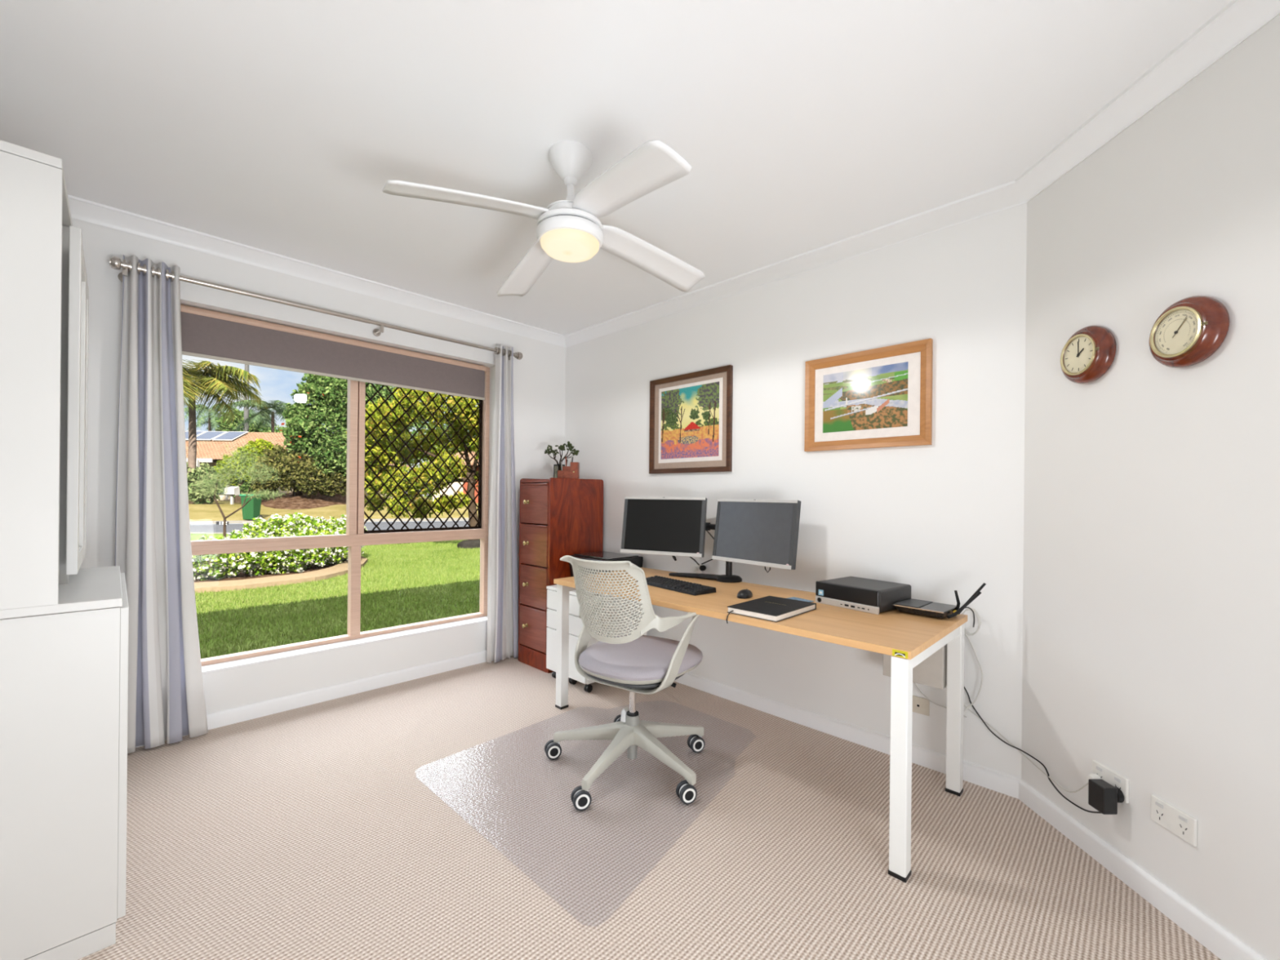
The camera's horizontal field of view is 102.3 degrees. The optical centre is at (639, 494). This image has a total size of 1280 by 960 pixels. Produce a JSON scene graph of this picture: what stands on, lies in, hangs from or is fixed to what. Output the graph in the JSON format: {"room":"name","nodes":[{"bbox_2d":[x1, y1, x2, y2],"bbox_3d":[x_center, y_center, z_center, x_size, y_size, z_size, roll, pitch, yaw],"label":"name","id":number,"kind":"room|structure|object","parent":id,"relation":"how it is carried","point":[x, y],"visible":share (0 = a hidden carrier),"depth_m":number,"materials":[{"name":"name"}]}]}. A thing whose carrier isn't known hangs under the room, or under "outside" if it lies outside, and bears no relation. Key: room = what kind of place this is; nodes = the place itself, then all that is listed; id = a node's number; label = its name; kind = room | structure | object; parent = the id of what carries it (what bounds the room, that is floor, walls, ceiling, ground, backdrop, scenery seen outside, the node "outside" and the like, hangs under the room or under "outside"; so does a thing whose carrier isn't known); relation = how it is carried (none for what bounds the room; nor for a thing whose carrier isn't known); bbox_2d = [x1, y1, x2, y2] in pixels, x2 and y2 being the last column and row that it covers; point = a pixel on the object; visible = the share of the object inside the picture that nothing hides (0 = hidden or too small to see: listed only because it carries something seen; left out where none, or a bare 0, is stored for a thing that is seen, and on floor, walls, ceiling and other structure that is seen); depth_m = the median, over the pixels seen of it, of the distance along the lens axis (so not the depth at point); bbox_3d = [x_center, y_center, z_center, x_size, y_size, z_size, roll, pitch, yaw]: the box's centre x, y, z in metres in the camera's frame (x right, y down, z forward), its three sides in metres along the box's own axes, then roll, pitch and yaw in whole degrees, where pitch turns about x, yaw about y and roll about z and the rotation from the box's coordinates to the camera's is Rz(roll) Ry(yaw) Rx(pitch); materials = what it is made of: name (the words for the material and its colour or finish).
{"room":"home office","nodes":[
{"label":"home office","id":0,"kind":"room"},
{"bbox_2d":[71,217,565,714],"bbox_3d":[-1.717,0.105,3.097,0.224,2.700,3.210,1,0,44],"label":"wall","id":1,"kind":"structure","parent":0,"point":[540,375],"depth_m":2.82,"materials":[{"name":"paint"}]},
{"bbox_2d":[109,256,522,359],"bbox_3d":[-1.589,-0.986,2.980,0.115,0.079,2.055,1,0,44],"label":"curtain rod","id":2,"kind":"object","parent":1,"relation":"attached to","point":[115,263],"visible":0.94,"depth_m":2.71,"materials":[{"name":"silver metal"}]},
{"bbox_2d":[114,254,208,753],"bbox_3d":[-2.181,0.045,2.362,0.081,2.188,0.329,1,0,44],"label":"curtain","id":3,"kind":"object","parent":2,"relation":"hanging from","point":[153,549],"visible":0.98,"depth_m":2.33,"materials":[{"name":"grey fabric"}]},
{"bbox_2d":[486,343,518,662],"bbox_3d":[-0.945,0.057,3.614,0.065,2.188,0.242,1,0,44],"label":"curtain","id":4,"kind":"object","parent":2,"relation":"hanging from","point":[503,579],"visible":1,"depth_m":3.59,"materials":[{"name":"grey fabric"}]},
{"bbox_2d":[180,304,485,399],"bbox_3d":[-1.695,-0.799,3.063,0.044,0.245,1.680,1,0,44],"label":"roller blind","id":5,"kind":"object","parent":1,"relation":"attached to","point":[205,333],"visible":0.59,"depth_m":2.92,"materials":[{"name":"fabric"}]},
{"bbox_2d":[191,366,489,666],"bbox_3d":[-1.735,-0.051,3.117,0.072,1.837,1.770,1,0,44],"label":"window","id":6,"kind":"structure","parent":1,"relation":"attached to","point":[356,535],"depth_m":3.23,"materials":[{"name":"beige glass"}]},
{"bbox_2d":[553,464,564,477],"bbox_3d":[-0.568,-0.164,3.633,0.056,0.100,0.056,1,0,44],"label":"vase","id":7,"kind":"object","parent":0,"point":[558,465],"depth_m":3.63,"materials":[{"name":"clear glass"}]},
{"bbox_2d":[0,0,1232,334],"bbox_3d":[-0.133,-1.279,1.544,4.500,0.100,3.190,1,0,44],"label":"ceiling","id":8,"kind":"structure","parent":0,"point":[282,127],"depth_m":1.65,"materials":[{"name":"paint"}]},
{"bbox_2d":[382,139,705,296],"bbox_3d":[-0.251,-1.048,1.872,0.944,0.364,0.937,1,0,10],"label":"ceiling fan","id":9,"kind":"object","parent":8,"relation":"hanging from","point":[570,230],"visible":1,"depth_m":1.78,"materials":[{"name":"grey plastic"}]},
{"bbox_2d":[540,228,599,262],"bbox_3d":[-0.254,-0.889,1.868,0.212,0.046,0.212,1,0,44],"label":"diffuser","id":10,"kind":"object","parent":9,"relation":"attached to","point":[565,245],"depth_m":1.81,"materials":[{"name":"white"}]},
{"bbox_2d":[77,655,1221,959],"bbox_3d":[-0.140,1.196,1.527,4.250,0.050,2.990,1,0,44],"label":"floor","id":11,"kind":"structure","parent":0,"point":[312,832],"depth_m":1.70,"materials":[{"name":"carpet"}]},
{"bbox_2d":[0,565,128,959],"bbox_3d":[-1.805,0.708,1.444,0.813,0.892,0.514,1,0,44],"label":"base cabinet","id":12,"kind":"object","parent":11,"relation":"on","point":[64,665],"visible":0.99,"depth_m":1.27,"materials":[{"name":"white laminate"}]},
{"bbox_2d":[0,139,88,609],"bbox_3d":[-1.829,-0.280,1.409,0.814,1.083,0.417,1,0,44],"label":"hutch","id":13,"kind":"object","parent":12,"relation":"on","point":[44,289],"visible":1,"depth_m":1.23,"materials":[{"name":"white laminate"}]},
{"bbox_2d":[518,477,603,673],"bbox_3d":[-0.574,0.526,3.648,0.361,1.280,0.507,1,0,44],"label":"cabinet","id":14,"kind":"object","parent":11,"relation":"on","point":[559,517],"visible":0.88,"depth_m":3.49,"materials":[{"name":"brown wood"}]},
{"bbox_2d":[544,440,579,477],"bbox_3d":[-0.552,-0.245,3.630,0.256,0.263,0.101,1,0,5],"label":"potted succulent","id":15,"kind":"object","parent":14,"relation":"on","point":[562,447],"visible":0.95,"depth_m":3.62,"materials":[{"name":"green plant"}]},
{"bbox_2d":[557,462,579,478],"bbox_3d":[-0.494,-0.169,3.561,0.141,0.112,0.076,1,0,2],"label":"caddy","id":16,"kind":"object","parent":14,"relation":"on","point":[572,471],"visible":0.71,"depth_m":3.53,"materials":[{"name":"brown wood"}]},
{"bbox_2d":[546,584,636,692],"bbox_3d":[-0.280,0.876,3.321,0.392,0.587,0.508,1,0,44],"label":"drawer pedestal","id":17,"kind":"object","parent":11,"relation":"on","point":[575,624],"visible":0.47,"depth_m":3.15,"materials":[{"name":"white plastic"}]},
{"bbox_2d":[553,567,967,883],"bbox_3d":[0.414,0.824,2.449,1.815,0.705,0.701,1,0,44],"label":"office desk","id":18,"kind":"object","parent":11,"relation":"on","point":[924,650],"visible":0.82,"depth_m":1.99,"materials":[{"name":"brown wood"}]},
{"bbox_2d":[568,551,643,576],"bbox_3d":[-0.224,0.490,3.423,0.395,0.185,0.330,1,0,44],"label":"printer","id":19,"kind":"object","parent":18,"relation":"on","point":[637,560],"visible":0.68,"depth_m":3.37,"materials":[{"name":"black plastic"}]},
{"bbox_2d":[636,575,715,595],"bbox_3d":[0.175,0.455,2.619,0.145,0.029,0.444,1,0,-38],"label":"keyboard","id":20,"kind":"object","parent":18,"relation":"on","point":[688,588],"visible":0.98,"depth_m":2.55,"materials":[{"name":"black plastic"}]},
{"bbox_2d":[668,522,742,582],"bbox_3d":[0.413,0.311,2.894,0.591,0.329,0.144,1,0,34],"label":"monitor stand","id":21,"kind":"object","parent":18,"relation":"on","point":[728,577],"visible":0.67,"depth_m":2.85,"materials":[{"name":"black plastic"}]},
{"bbox_2d":[620,496,706,557],"bbox_3d":[0.135,0.178,2.989,0.507,0.332,0.098,1,0,25],"label":"monitor","id":22,"kind":"object","parent":21,"relation":"attached to","point":[658,526],"visible":1,"depth_m":2.96,"materials":[{"name":"grey plastic"}]},
{"bbox_2d":[701,529,714,564],"bbox_3d":[0.392,0.292,2.891,0.100,0.196,0.034,1,0,-3],"label":"cable","id":23,"kind":"object","parent":22,"relation":"attached to","point":[706,530],"visible":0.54,"depth_m":2.88,"materials":[{"name":"grey plastic"}]},
{"bbox_2d":[711,498,800,569],"bbox_3d":[0.593,0.190,2.666,0.094,0.333,0.507,1,0,-40],"label":"monitor","id":24,"kind":"object","parent":21,"relation":"attached to","point":[758,532],"visible":1,"depth_m":2.62,"materials":[{"name":"grey plastic"}]},
{"bbox_2d":[737,588,752,599],"bbox_3d":[0.486,0.455,2.390,0.062,0.034,0.105,1,0,33],"label":"computer mouse","id":25,"kind":"object","parent":18,"relation":"on","point":[746,593],"visible":1,"depth_m":2.36,"materials":[{"name":"black plastic"}]},
{"bbox_2d":[726,595,816,623],"bbox_3d":[0.528,0.477,2.091,0.220,0.060,0.358,1,0,44],"label":"notebook","id":26,"kind":"object","parent":18,"relation":"on","point":[770,608],"visible":1,"depth_m":2.05,"materials":[{"name":"paper"}]},
{"bbox_2d":[786,596,813,602],"bbox_3d":[0.719,0.473,2.324,0.060,0.003,0.110,1,0,-34],"label":"coaster","id":27,"kind":"object","parent":18,"relation":"on","point":[793,597],"visible":0.62,"depth_m":2.32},
{"bbox_2d":[815,576,911,614],"bbox_3d":[0.971,0.430,2.247,0.278,0.094,0.288,1,0,-37],"label":"desktop computer","id":28,"kind":"object","parent":18,"relation":"on","point":[876,597],"visible":0.98,"depth_m":2.16,"materials":[{"name":"black plastic"}]},
{"bbox_2d":[892,582,986,618],"bbox_3d":[1.182,0.407,2.046,0.289,0.132,0.187,1,0,44],"label":"router","id":29,"kind":"object","parent":18,"relation":"on","point":[928,608],"visible":1,"depth_m":2.03,"materials":[{"name":"grey plastic"}]},
{"bbox_2d":[964,606,974,627],"bbox_3d":[1.297,0.486,2.042,0.107,0.090,0.024,1,0,-24],"label":"cable","id":30,"kind":"object","parent":29,"relation":"attached to","point":[966,606],"visible":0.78,"depth_m":2.05,"materials":[{"name":"grey plastic"}]},
{"bbox_2d":[913,682,966,717],"bbox_3d":[1.238,0.815,2.216,0.280,0.204,0.066,1,0,28],"label":"cable","id":31,"kind":"object","parent":18,"relation":"attached to","point":[913,682],"visible":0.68,"depth_m":2.22,"materials":[{"name":"white plastic"}]},
{"bbox_2d":[961,607,982,711],"bbox_3d":[1.287,0.679,2.118,0.212,0.438,0.057,1,0,18],"label":"cable","id":32,"kind":"object","parent":18,"relation":"hanging from","point":[965,634],"depth_m":2.10,"materials":[{"name":"plastic"}]},
{"bbox_2d":[945,686,1088,792],"bbox_3d":[1.425,0.905,1.930,0.154,0.241,0.498,1,0,-26],"label":"cable","id":33,"kind":"object","parent":18,"relation":"hanging from","point":[1086,784],"visible":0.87,"depth_m":1.93,"materials":[{"name":"plastic"}]},
{"bbox_2d":[964,686,1100,813],"bbox_3d":[1.422,0.819,1.891,0.164,0.466,0.552,1,0,-22],"label":"cable","id":34,"kind":"object","parent":18,"relation":"hanging from","point":[1049,779],"visible":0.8,"depth_m":1.91,"materials":[{"name":"plastic"}]},
{"bbox_3d":[-0.088,1.169,2.254,1.165,0.002,1.355,1,0,44],"label":"chair mat","id":35,"kind":"object","parent":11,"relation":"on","visible":0},
{"bbox_2d":[544,555,705,810],"bbox_3d":[-0.033,0.708,2.199,0.692,0.920,0.720,1,0,44],"label":"office chair","id":36,"kind":"object","parent":35,"relation":"on","point":[636,662],"visible":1,"depth_m":2.07,"materials":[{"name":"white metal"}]},
{"bbox_2d":[564,202,1026,778],"bbox_3d":[0.495,0.002,3.094,2.945,2.450,0.120,1,0,44],"label":"wall","id":37,"kind":"structure","parent":0,"point":[945,516],"depth_m":2.46,"materials":[{"name":"paint"}]},
{"bbox_2d":[67,0,1279,347],"bbox_3d":[-0.116,-1.194,1.527,4.250,0.070,2.990,1,0,44],"label":"trim","id":38,"kind":"structure","parent":37,"relation":"attached to","point":[1238,20],"depth_m":2.28,"materials":[{"name":"white paint"}]},
{"bbox_2d":[648,364,733,474],"bbox_3d":[0.297,-0.443,3.189,0.636,0.612,0.025,1,0,44],"label":"framed picture","id":39,"kind":"object","parent":37,"relation":"attached to","point":[691,429],"visible":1,"depth_m":3.17,"materials":[{"name":"multicoloured paper"}]},
{"bbox_2d":[661,381,719,459],"bbox_3d":[0.301,-0.449,3.189,0.458,0.438,0.001,1,0,44],"label":"artwork","id":40,"kind":"object","parent":39,"relation":"attached to","point":[690,415],"depth_m":3.18},
{"bbox_2d":[690,562,702,573],"bbox_3d":[0.332,0.451,3.134,0.082,0.070,0.044,1,0,44],"label":"power outlet","id":41,"kind":"object","parent":37,"relation":"attached to","point":[695,567],"visible":0.8,"depth_m":3.13,"materials":[{"name":"white plastic"}]},
{"bbox_2d":[689,556,706,570],"bbox_3d":[0.317,0.379,3.080,0.166,0.151,0.039,1,0,-12],"label":"plug","id":42,"kind":"object","parent":37,"relation":"attached to","point":[703,567],"visible":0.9,"depth_m":3.08,"materials":[{"name":"black plastic"}]},
{"bbox_2d":[135,650,1266,959],"bbox_3d":[-0.140,1.133,1.527,4.250,0.075,2.990,1,0,44],"label":"baseboard","id":43,"kind":"structure","parent":37,"relation":"attached to","point":[1223,944],"depth_m":2.20,"materials":[{"name":"white paint"}]},
{"bbox_2d":[804,337,933,451],"bbox_3d":[1.059,-0.450,2.444,0.582,0.460,0.023,1,0,44],"label":"framed picture","id":44,"kind":"object","parent":37,"relation":"attached to","point":[877,397],"visible":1,"depth_m":2.42,"materials":[{"name":"brown wood"}]},
{"bbox_2d":[822,361,908,432],"bbox_3d":[1.060,-0.454,2.451,0.395,0.290,0.001,1,0,44],"label":"artwork","id":45,"kind":"object","parent":44,"relation":"attached to","point":[877,397],"depth_m":2.44},
{"bbox_2d":[912,695,929,715],"bbox_3d":[1.226,0.926,2.278,0.094,0.072,0.009,1,0,44],"label":"outlet","id":46,"kind":"object","parent":37,"relation":"attached to","point":[921,705],"visible":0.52,"depth_m":2.26,"materials":[{"name":"beige plastic"}]},
{"bbox_2d":[1021,13,1279,959],"bbox_3d":[1.572,0.013,1.229,0.120,2.450,1.584,1,0,-1],"label":"wall","id":47,"kind":"structure","parent":0,"point":[1151,580],"depth_m":1.47,"materials":[{"name":"paint"}]},
{"bbox_2d":[1060,325,1115,383],"bbox_3d":[1.481,-0.468,1.725,0.060,0.188,0.188,1,0,-1],"label":"wall clock","id":48,"kind":"object","parent":47,"relation":"attached to","point":[1087,355],"visible":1,"depth_m":1.69,"materials":[{"name":"brown wood"}]},
{"bbox_2d":[1092,760,1128,803],"bbox_3d":[1.492,0.909,1.640,0.012,0.074,0.120,1,0,-1],"label":"power outlet","id":49,"kind":"object","parent":47,"relation":"attached to","point":[1114,779],"visible":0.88,"depth_m":1.63,"materials":[{"name":"grey plastic"}]},
{"bbox_2d":[1087,773,1101,780],"bbox_3d":[1.473,0.925,1.675,0.026,0.037,0.038,1,0,-1],"label":"plug","id":50,"kind":"object","parent":49,"relation":"attached to","point":[1091,775],"visible":0.34,"depth_m":1.67,"materials":[{"name":"white plastic"}]},
{"bbox_2d":[1088,778,1124,814],"bbox_3d":[1.455,0.943,1.612,0.062,0.082,0.058,1,0,-1],"label":"power adapter","id":51,"kind":"object","parent":49,"relation":"attached to","point":[1104,797],"visible":1,"depth_m":1.59,"materials":[{"name":"black plastic"}]},
{"bbox_2d":[1114,776,1120,782],"bbox_3d":[1.488,0.887,1.608,0.004,0.009,0.020,1,0,-1],"label":"switch","id":52,"kind":"object","parent":49,"relation":"attached to","point":[1117,779],"depth_m":1.61,"materials":[{"name":"white plastic"}]},
{"bbox_2d":[1150,794,1197,846],"bbox_3d":[1.494,0.911,1.448,0.012,0.074,0.120,1,0,-1],"label":"power outlet","id":53,"kind":"object","parent":47,"relation":"attached to","point":[1180,824],"visible":1,"depth_m":1.44,"materials":[{"name":"grey plastic"}]},
{"bbox_2d":[1155,801,1163,808],"bbox_3d":[1.490,0.890,1.480,0.004,0.009,0.020,1,0,-1],"label":"switch","id":54,"kind":"object","parent":53,"relation":"attached to","point":[1157,804],"depth_m":1.48,"materials":[{"name":"white plastic"}]},
{"bbox_2d":[1178,815,1186,822],"bbox_3d":[1.490,0.890,1.416,0.004,0.009,0.020,1,0,-1],"label":"switch","id":55,"kind":"object","parent":53,"relation":"attached to","point":[1182,819],"depth_m":1.42,"materials":[{"name":"white plastic"}]},
{"bbox_2d":[1148,295,1229,368],"bbox_3d":[1.484,-0.445,1.413,0.060,0.188,0.188,1,0,-1],"label":"barometer","id":56,"kind":"object","parent":47,"relation":"attached to","point":[1192,329],"depth_m":1.38,"materials":[{"name":"brown wood"}]},
{"label":"outside","id":57,"kind":"structure","parent":0,"visible":0},
{"bbox_2d":[188,496,478,504],"bbox_3d":[1.908,0.666,58.423,119.348,0.150,143.711,1,0,44],"label":"ground","id":58,"kind":"structure","parent":57,"point":[220,502],"depth_m":31.31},
{"bbox_2d":[186,462,225,504],"bbox_3d":[-24.199,-0.712,27.808,3.294,2.640,2.725,1,0,-20],"label":"shrub","id":59,"kind":"object","parent":58,"relation":"on","point":[193,499],"visible":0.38,"depth_m":27.57,"materials":[{"name":"green plant"}]},
{"bbox_2d":[187,415,232,431],"bbox_3d":[-53.080,-4.951,64.687,6.412,10.194,6.333,1,0,44],"label":"palm tree","id":60,"kind":"object","parent":58,"relation":"on","point":[206,420],"visible":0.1,"depth_m":64.13,"materials":[{"name":"green plant"}]},
{"bbox_2d":[184,403,238,431],"bbox_3d":[-47.356,-5.051,56.655,7.361,10.507,7.123,1,0,28],"label":"palm tree","id":61,"kind":"object","parent":58,"relation":"on","point":[198,409],"visible":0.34,"depth_m":55.54,"materials":[{"name":"green plant"}]},
{"bbox_2d":[182,359,267,490],"bbox_3d":[-24.251,-3.246,28.019,7.105,7.759,7.096,1,0,44],"label":"palm tree","id":62,"kind":"object","parent":58,"relation":"on","point":[214,378],"visible":0.52,"depth_m":28.04,"materials":[{"name":"green plant"}]},
{"bbox_2d":[213,438,277,502],"bbox_3d":[-22.667,-1.467,29.805,1.818,3.832,3.229,1,0,31],"label":"shrub","id":63,"kind":"object","parent":58,"relation":"on","point":[259,443],"visible":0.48,"depth_m":29.38,"materials":[{"name":"green plant"}]},
{"bbox_2d":[243,364,248,431],"bbox_3d":[-39.684,-7.473,52.000,0.520,15.500,2.200,1,0,44],"label":"pole","id":64,"kind":"object","parent":58,"relation":"on","point":[246,366],"visible":0.06,"depth_m":51.85,"materials":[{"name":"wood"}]},
{"bbox_2d":[215,408,277,426],"bbox_3d":[-55.246,-5.915,72.693,8.870,12.079,8.478,1,0,44],"label":"palm tree","id":65,"kind":"object","parent":58,"relation":"on","point":[254,411],"visible":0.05,"depth_m":72.56,"materials":[{"name":"green plant"}]},
{"bbox_2d":[214,408,285,432],"bbox_3d":[-41.471,-4.561,55.962,9.032,9.446,4.060,1,0,1],"label":"tree","id":66,"kind":"object","parent":58,"relation":"on","point":[222,427],"visible":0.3,"depth_m":54.96,"materials":[{"name":"green plant"}]},
{"bbox_2d":[228,477,272,500],"bbox_3d":[-22.487,-0.417,29.912,2.398,1.604,1.513,1,0,-15],"label":"shrub","id":67,"kind":"object","parent":58,"relation":"on","point":[246,486],"visible":0.27,"depth_m":29.47,"materials":[{"name":"green plant"}]},
{"bbox_2d":[224,400,288,432],"bbox_3d":[-35.922,-4.445,50.193,7.450,9.524,7.208,1,0,44],"label":"palm tree","id":68,"kind":"object","parent":58,"relation":"on","point":[279,408],"visible":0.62,"depth_m":49.64,"materials":[{"name":"green plant"}]},
{"bbox_2d":[185,431,410,500],"bbox_3d":[-33.087,-2.243,40.900,26.000,5.571,9.800,1,0,0],"label":"house","id":69,"kind":"structure","parent":58,"relation":"on","point":[210,444],"depth_m":39.10,"materials":[{"name":"brick"}]},
{"bbox_2d":[261,492,367,509],"bbox_3d":[-19.483,0.254,31.099,9.002,1.450,9.032,1,0,44],"label":"mulch bed","id":70,"kind":"object","parent":58,"relation":"on","point":[288,501],"visible":0.36,"depth_m":28.73,"materials":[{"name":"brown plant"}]},
{"bbox_2d":[224,486,239,504],"bbox_3d":[-21.746,0.214,27.500,0.600,1.350,0.400,1,0,0],"label":"letterbox","id":71,"kind":"object","parent":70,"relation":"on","point":[233,491],"visible":0.74,"depth_m":27.41,"materials":[{"name":"white metal"}]},
{"bbox_2d":[248,443,346,497],"bbox_3d":[-19.058,-1.230,29.103,5.538,3.409,3.018,1,0,0],"label":"shrub","id":72,"kind":"object","parent":70,"relation":"on","point":[299,474],"visible":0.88,"depth_m":28.60,"materials":[{"name":"green plant"}]},
{"bbox_2d":[279,373,421,497],"bbox_3d":[-16.837,-3.619,30.585,7.499,7.916,4.594,1,0,-28],"label":"blossoming tree","id":73,"kind":"object","parent":70,"relation":"on","point":[304,434],"visible":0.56,"depth_m":29.11,"materials":[{"name":"green plant"}]},
{"bbox_2d":[397,407,475,499],"bbox_3d":[-18.624,-4.046,52.034,12.516,10.758,7.660,1,0,-2],"label":"tree","id":74,"kind":"object","parent":58,"relation":"on","point":[419,425],"visible":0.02,"depth_m":50.38,"materials":[{"name":"green plant"}]},
{"bbox_2d":[419,451,478,502],"bbox_3d":[-9.506,-1.672,41.100,13.000,4.900,7.800,1,0,0],"label":"brick house","id":75,"kind":"structure","parent":58,"relation":"on","point":[455,486],"depth_m":37.90,"materials":[{"name":"brick"}]},
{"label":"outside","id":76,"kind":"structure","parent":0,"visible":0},
{"bbox_2d":[190,533,479,658],"bbox_3d":[-2.832,1.444,18.394,41.635,0.001,45.329,1,0,44],"label":"lawn","id":77,"kind":"structure","parent":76,"point":[193,536],"depth_m":7.08,"materials":[{"name":"plant"}]},
{"bbox_2d":[193,555,362,582],"bbox_3d":[-8.173,1.353,9.290,4.910,0.075,5.850,1,0,44],"label":"mulch","id":78,"kind":"object","parent":77,"relation":"on","point":[241,576],"visible":0.07,"depth_m":8.61,"materials":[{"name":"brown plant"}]},
{"bbox_2d":[191,528,266,581],"bbox_3d":[-7.027,0.962,8.105,1.927,0.843,0.986,1,0,-27],"label":"flowering shrub","id":79,"kind":"object","parent":78,"relation":"on","point":[225,562],"visible":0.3,"depth_m":8.12,"materials":[{"name":"green plant"}]},
{"bbox_2d":[194,443,284,537],"bbox_3d":[-8.323,0.148,10.751,1.940,2.482,0.961,1,0,15],"label":"sapling","id":80,"kind":"object","parent":78,"relation":"on","point":[210,482],"visible":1,"depth_m":10.71,"materials":[{"name":"green plant"}]},
{"bbox_2d":[238,526,348,576],"bbox_3d":[-6.072,0.985,9.205,1.038,0.828,1.999,1,0,20],"label":"flowering shrub","id":81,"kind":"object","parent":78,"relation":"on","point":[277,562],"visible":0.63,"depth_m":8.93,"materials":[{"name":"green plant"}]},
{"bbox_2d":[237,513,362,562],"bbox_3d":[-6.588,0.866,10.055,1.308,1.068,2.087,1,0,44],"label":"flowering shrub","id":82,"kind":"object","parent":78,"relation":"on","point":[267,526],"visible":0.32,"depth_m":9.60,"materials":[{"name":"green plant"}]},
{"bbox_2d":[257,511,364,561],"bbox_3d":[-6.636,0.888,10.398,1.977,1.088,1.081,1,0,-32],"label":"flowering shrub","id":83,"kind":"object","parent":78,"relation":"on","point":[300,515],"visible":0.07,"depth_m":10.33,"materials":[{"name":"green plant"}]},
{"bbox_2d":[289,514,367,534],"bbox_3d":[-6.456,0.878,10.677,1.094,0.962,1.652,1,0,25],"label":"flowering shrub","id":84,"kind":"object","parent":78,"relation":"on","point":[334,524],"visible":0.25,"depth_m":10.41,"materials":[{"name":"green plant"}]},
{"bbox_2d":[194,555,367,593],"bbox_3d":[-6.923,1.348,8.619,3.058,0.110,6.110,1,0,22],"label":"edging","id":85,"kind":"object","parent":77,"relation":"on","point":[341,568],"visible":0.48,"depth_m":8.09,"materials":[{"name":"beige concrete"}]},
{"bbox_2d":[346,387,479,540],"bbox_3d":[-5.326,-0.803,14.184,6.127,4.451,3.101,1,0,0],"label":"tree","id":86,"kind":"object","parent":77,"relation":"on","point":[370,424],"visible":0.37,"depth_m":13.79,"materials":[{"name":"green plant"}]},
{"bbox_2d":[457,539,479,548],"bbox_3d":[-4.562,1.377,14.100,0.672,0.300,0.840,1,0,44],"label":"boulder","id":87,"kind":"object","parent":77,"relation":"on","point":[473,544],"visible":0.6,"depth_m":13.81,"materials":[{"name":"grey stone"}]},
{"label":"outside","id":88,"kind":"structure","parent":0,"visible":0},
{"bbox_2d":[190,520,468,533],"bbox_3d":[4.215,1.524,23.620,84.979,0.020,11.361,1,0,-5],"label":"road","id":89,"kind":"structure","parent":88,"point":[383,525],"depth_m":22.26,"materials":[{"name":"grey asphalt"}]},
{"bbox_2d":[190,532,229,533],"bbox_3d":[-2.424,1.433,18.518,60.719,0.030,0.920,1,0,-3],"label":"kerb","id":90,"kind":"object","parent":89,"relation":"on","point":[190,532],"depth_m":17.65,"materials":[{"name":"concrete"}]},
{"bbox_2d":[216,521,228,524],"bbox_3d":[-18.423,1.299,22.758,0.540,0.250,0.025,1,0,0],"label":"number plate","id":91,"kind":"object","parent":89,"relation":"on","point":[217,522],"visible":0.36,"depth_m":22.75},
{"bbox_2d":[189,517,469,524],"bbox_3d":[3.691,1.449,28.401,85.157,0.120,4.393,1,0,-9],"label":"kerb","id":92,"kind":"object","parent":89,"relation":"on","point":[466,518],"visible":0.14,"depth_m":25.85,"materials":[{"name":"concrete"}]},
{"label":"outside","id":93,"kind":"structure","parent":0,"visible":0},
{"bbox_2d":[188,504,478,520],"bbox_3d":[3.569,1.103,30.663,93.572,0.690,8.899,1,0,-9],"label":"verge","id":94,"kind":"structure","parent":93,"point":[197,512],"depth_m":26.38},
{"bbox_2d":[239,493,263,519],"bbox_3d":[-17.857,0.561,23.705,0.660,1.180,0.650,1,0,0],"label":"wheelie bin","id":95,"kind":"object","parent":94,"relation":"on","point":[251,509],"visible":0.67,"depth_m":23.49,"materials":[{"name":"green plastic"}]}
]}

